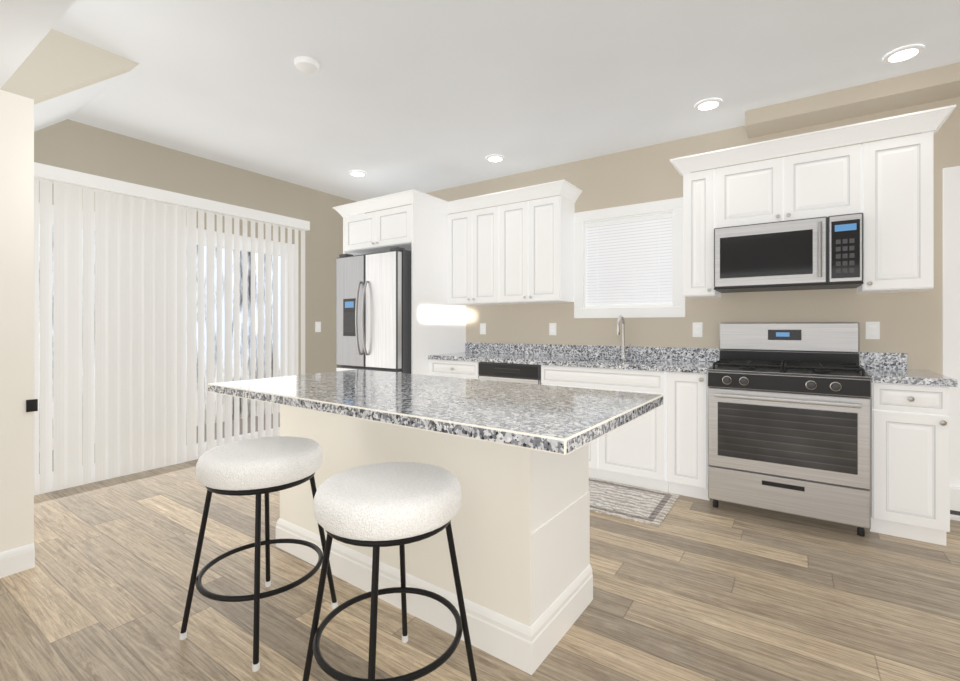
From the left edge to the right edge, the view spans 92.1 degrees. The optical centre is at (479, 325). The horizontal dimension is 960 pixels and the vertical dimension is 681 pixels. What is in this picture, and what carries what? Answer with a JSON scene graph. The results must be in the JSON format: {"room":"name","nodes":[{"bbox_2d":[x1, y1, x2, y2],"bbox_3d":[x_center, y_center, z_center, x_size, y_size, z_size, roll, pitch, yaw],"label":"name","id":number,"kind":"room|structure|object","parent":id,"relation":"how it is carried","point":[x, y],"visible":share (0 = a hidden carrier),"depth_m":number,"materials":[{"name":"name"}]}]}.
{"room":"kitchen","nodes":[
{"label":"kitchen","id":0,"kind":"room"},
{"bbox_2d":[0,0,74,88],"bbox_3d":[-0.782,-1.325,-1.542,6.720,0.390,4.510,0,0,34],"label":"ceiling","id":1,"kind":"structure","parent":0,"point":[23,23],"depth_m":1.75,"materials":[{"name":"white paint"}]},
{"bbox_2d":[0,29,138,551],"bbox_3d":[-3.930,-0.160,0.942,1.280,2.720,5.080,0,0,34],"label":"wall","id":2,"kind":"structure","parent":0,"point":[61,63],"depth_m":2.27,"materials":[{"name":"beige paint"}]},
{"bbox_2d":[0,543,34,577],"bbox_3d":[-2.781,1.141,2.057,0.840,0.118,8.002,0,0,24],"label":"baseboard","id":3,"kind":"structure","parent":2,"relation":"attached to","point":[12,561],"depth_m":2.25,"materials":[{"name":"white wood"}]},
{"bbox_2d":[26,399,37,411],"bbox_3d":[-2.226,0.395,2.300,0.011,0.060,0.042,0,0,34],"label":"mount","id":4,"kind":"object","parent":2,"relation":"attached to","point":[31,405],"visible":1,"depth_m":2.30,"materials":[{"name":"black metal"}]},
{"bbox_2d":[34,72,127,131],"bbox_3d":[-2.691,-1.325,2.899,1.130,0.390,0.450,0,0,34],"label":"ceiling","id":5,"kind":"structure","parent":0,"point":[55,110],"depth_m":2.84,"materials":[{"name":"white paint"}]},
{"bbox_2d":[34,119,368,374],"bbox_3d":[-2.442,-0.160,4.404,0.150,2.720,3.520,0,0,34],"label":"wall","id":6,"kind":"structure","parent":0,"point":[66,144],"depth_m":4.42,"materials":[{"name":"beige paint"}]},
{"bbox_2d":[34,202,294,495],"bbox_3d":[-2.658,0.160,4.068,0.070,2.080,2.280,0,0,34],"label":"door frame","id":7,"kind":"structure","parent":6,"relation":"attached to","point":[223,234],"depth_m":4.83,"materials":[{"name":"white plastic"}]},
{"bbox_2d":[34,178,304,494],"bbox_3d":[-2.556,0.073,3.969,0.046,2.197,2.448,0,0,34],"label":"vertical blinds","id":8,"kind":"object","parent":6,"relation":"attached to","point":[134,249],"visible":0.75,"depth_m":3.71,"materials":[{"name":"white plastic"}]},
{"bbox_2d":[34,162,309,230],"bbox_3d":[-2.566,-1.073,3.975,0.123,0.095,2.470,0,0,34],"label":"blind valance","id":9,"kind":"object","parent":6,"relation":"attached to","point":[46,172],"visible":0.8,"depth_m":3.79,"materials":[{"name":"white plastic"}]},
{"bbox_2d":[315,322,320,331],"label":"outlet plates","id":10,"kind":"object","parent":6,"relation":"attached to","point":[317,324],"depth_m":5.18,"materials":[{"name":"white plastic"}]},
{"bbox_2d":[0,459,959,680],"bbox_3d":[-0.344,1.250,0.330,8.500,0.100,8.500,0,0,34],"label":"floor","id":11,"kind":"structure","parent":0,"point":[729,591],"depth_m":2.00,"materials":[{"name":"wood"}]},
{"bbox_2d":[179,436,337,671],"bbox_3d":[-0.881,0.844,1.878,0.466,0.713,0.466,0,0,29],"label":"stool","id":12,"kind":"object","parent":11,"relation":"on","point":[263,465],"visible":0.99,"depth_m":1.74,"materials":[{"name":"white fabric"}]},
{"bbox_2d":[336,247,410,373],"bbox_3d":[-0.873,0.237,4.778,0.855,1.925,0.977,0,0,34],"label":"refrigerator","id":13,"kind":"object","parent":11,"relation":"on","point":[373,290],"visible":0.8,"depth_m":4.36,"materials":[{"name":"grey metal"}]},
{"bbox_2d":[302,462,476,680],"bbox_3d":[-0.289,0.844,1.487,0.467,0.713,0.467,0,0,-43],"label":"stool","id":14,"kind":"object","parent":11,"relation":"on","point":[387,504],"visible":1,"depth_m":1.36,"materials":[{"name":"white fabric"}]},
{"bbox_2d":[208,369,662,674],"bbox_3d":[-0.288,0.739,2.056,1.911,0.922,0.963,0,0,34],"label":"kitchen island","id":15,"kind":"object","parent":11,"relation":"on","point":[518,453],"visible":0.82,"depth_m":1.78,"materials":[{"name":"white paint"}]},
{"bbox_2d":[479,362,541,384],"bbox_3d":[0.399,0.761,4.217,0.610,0.877,0.596,0,0,34],"label":"dishwasher","id":16,"kind":"object","parent":11,"relation":"on","point":[505,372],"visible":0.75,"depth_m":3.96,"materials":[{"name":"grey metal"}]},
{"bbox_2d":[589,477,679,526],"bbox_3d":[0.813,1.195,3.304,1.030,0.008,0.620,0,0,34],"label":"kitchen rug","id":17,"kind":"object","parent":11,"relation":"on","point":[624,501],"visible":0.51,"depth_m":3.14,"materials":[{"name":"grey fabric"}]},
{"bbox_2d":[430,359,949,545],"bbox_3d":[1.165,0.760,3.700,3.603,0.880,0.626,0,0,34],"label":"base cabinet","id":18,"kind":"object","parent":11,"relation":"on","point":[665,448],"visible":0.53,"depth_m":3.12,"materials":[{"name":"white wood"}]},
{"bbox_2d":[428,342,957,386],"bbox_3d":[1.173,0.344,3.696,3.624,0.339,0.623,0,0,34],"label":"countertop","id":19,"kind":"structure","parent":18,"relation":"on","point":[882,367],"depth_m":3.76,"materials":[{"name":"stone"}]},
{"bbox_2d":[617,315,630,358],"bbox_3d":[1.208,0.093,3.897,0.093,0.370,0.183,0,0,34],"label":"faucet","id":20,"kind":"object","parent":19,"relation":"on","point":[624,350],"visible":1,"depth_m":3.94,"materials":[{"name":"silver metal"}]},
{"bbox_2d":[707,322,871,536],"bbox_3d":[2.004,0.588,3.056,0.834,1.225,0.712,0,0,34],"label":"gas range","id":21,"kind":"object","parent":11,"relation":"on","point":[789,403],"visible":1,"depth_m":2.84,"materials":[{"name":"silver metal"}]},
{"bbox_2d":[52,0,959,201],"bbox_3d":[-0.344,-1.570,0.330,8.500,0.100,8.500,0,0,34],"label":"ceiling","id":22,"kind":"structure","parent":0,"point":[417,95],"depth_m":2.78,"materials":[{"name":"white paint"}]},
{"bbox_2d":[294,56,318,73],"bbox_3d":[-1.000,-1.502,2.674,0.136,0.034,0.136,0,0,34],"label":"smoke detector","id":23,"kind":"object","parent":22,"relation":"attached to","point":[304,64],"depth_m":2.64,"materials":[{"name":"white plastic"}]},
{"bbox_2d":[745,62,959,138],"bbox_3d":[3.550,-1.467,2.296,3.870,0.104,0.269,0,0,34],"label":"soffit beam","id":24,"kind":"structure","parent":22,"relation":"attached to","point":[939,83],"depth_m":2.97,"materials":[{"name":"beige paint"}]},
{"bbox_2d":[369,97,959,374],"bbox_3d":[1.919,-0.160,3.659,8.500,2.720,0.150,0,0,34],"label":"wall","id":25,"kind":"structure","parent":0,"point":[910,322],"depth_m":3.72,"materials":[{"name":"beige paint"}]},
{"bbox_2d":[480,323,485,333],"label":"outlet plates","id":26,"kind":"object","parent":25,"relation":"attached to","point":[482,325],"depth_m":4.84,"materials":[{"name":"white plastic"}]},
{"bbox_2d":[549,323,555,334],"label":"outlet plates","id":27,"kind":"object","parent":25,"relation":"attached to","point":[552,326],"depth_m":4.40,"materials":[{"name":"white plastic"}]},
{"bbox_2d":[574,197,684,317],"bbox_3d":[1.299,-0.555,4.055,0.950,0.970,0.152,0,0,34],"label":"window","id":28,"kind":"structure","parent":25,"relation":"in","point":[677,309],"depth_m":3.97,"materials":[{"name":"white wood"}]},
{"bbox_2d":[586,213,671,306],"bbox_3d":[1.288,-0.556,4.039,0.742,0.763,0.032,0,0,34],"label":"window blind","id":29,"kind":"object","parent":28,"relation":"attached to","point":[651,234],"depth_m":4.02,"materials":[{"name":"white plastic"}]},
{"bbox_2d":[332,104,955,374],"bbox_3d":[0.673,-0.018,3.864,4.720,2.435,0.908,0,0,34],"label":"upper cabinet","id":30,"kind":"object","parent":25,"relation":"attached to","point":[521,252],"visible":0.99,"depth_m":3.39,"materials":[{"name":"white wood"}]},
{"bbox_2d":[714,213,862,292],"bbox_3d":[2.077,-0.471,3.169,0.816,0.433,0.459,0,0,34],"label":"over-the-range microwave","id":31,"kind":"object","parent":30,"relation":"attached to","point":[817,253],"visible":1,"depth_m":3.00,"materials":[{"name":"grey metal"}]},
{"bbox_2d":[693,322,702,336],"label":"outlet plates","id":32,"kind":"object","parent":25,"relation":"attached to","point":[697,326],"depth_m":3.69,"materials":[{"name":"white plastic"}]},
{"bbox_2d":[866,322,879,338],"label":"outlet plates","id":33,"kind":"object","parent":25,"relation":"attached to","point":[872,330],"depth_m":3.08,"materials":[{"name":"white plastic"}]},
{"bbox_2d":[942,166,959,520],"bbox_3d":[3.369,0.107,2.662,1.050,2.185,0.170,0,0,34],"label":"door","id":34,"kind":"structure","parent":25,"relation":"in","point":[950,176],"depth_m":2.86,"materials":[{"name":"white wood"}]},
{"bbox_2d":[950,486,959,517],"bbox_3d":[3.360,1.080,2.542,1.260,0.190,0.072,0,0,34],"label":"baseboard heater","id":35,"kind":"object","parent":25,"relation":"attached to","point":[954,491],"depth_m":2.82,"materials":[{"name":"white metal"}]},
{"label":"outside","id":36,"kind":"structure","parent":0,"visible":0},
{"bbox_2d":[39,224,279,452],"bbox_3d":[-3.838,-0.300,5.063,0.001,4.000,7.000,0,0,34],"label":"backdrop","id":37,"kind":"structure","parent":36,"point":[223,249],"depth_m":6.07,"materials":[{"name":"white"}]},
{"bbox_2d":[591,251,671,306],"bbox_3d":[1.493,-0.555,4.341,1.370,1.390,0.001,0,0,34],"label":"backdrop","id":38,"kind":"structure","parent":36,"point":[643,251],"depth_m":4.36,"materials":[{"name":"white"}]},
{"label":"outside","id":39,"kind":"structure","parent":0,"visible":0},
{"bbox_2d":[39,412,279,473],"bbox_3d":[-3.238,1.270,4.655,1.450,0.100,7.000,0,0,34],"label":"deck","id":40,"kind":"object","parent":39,"point":[256,417],"visible":0.02,"depth_m":5.51,"materials":[{"name":"beige wood"}]}
]}

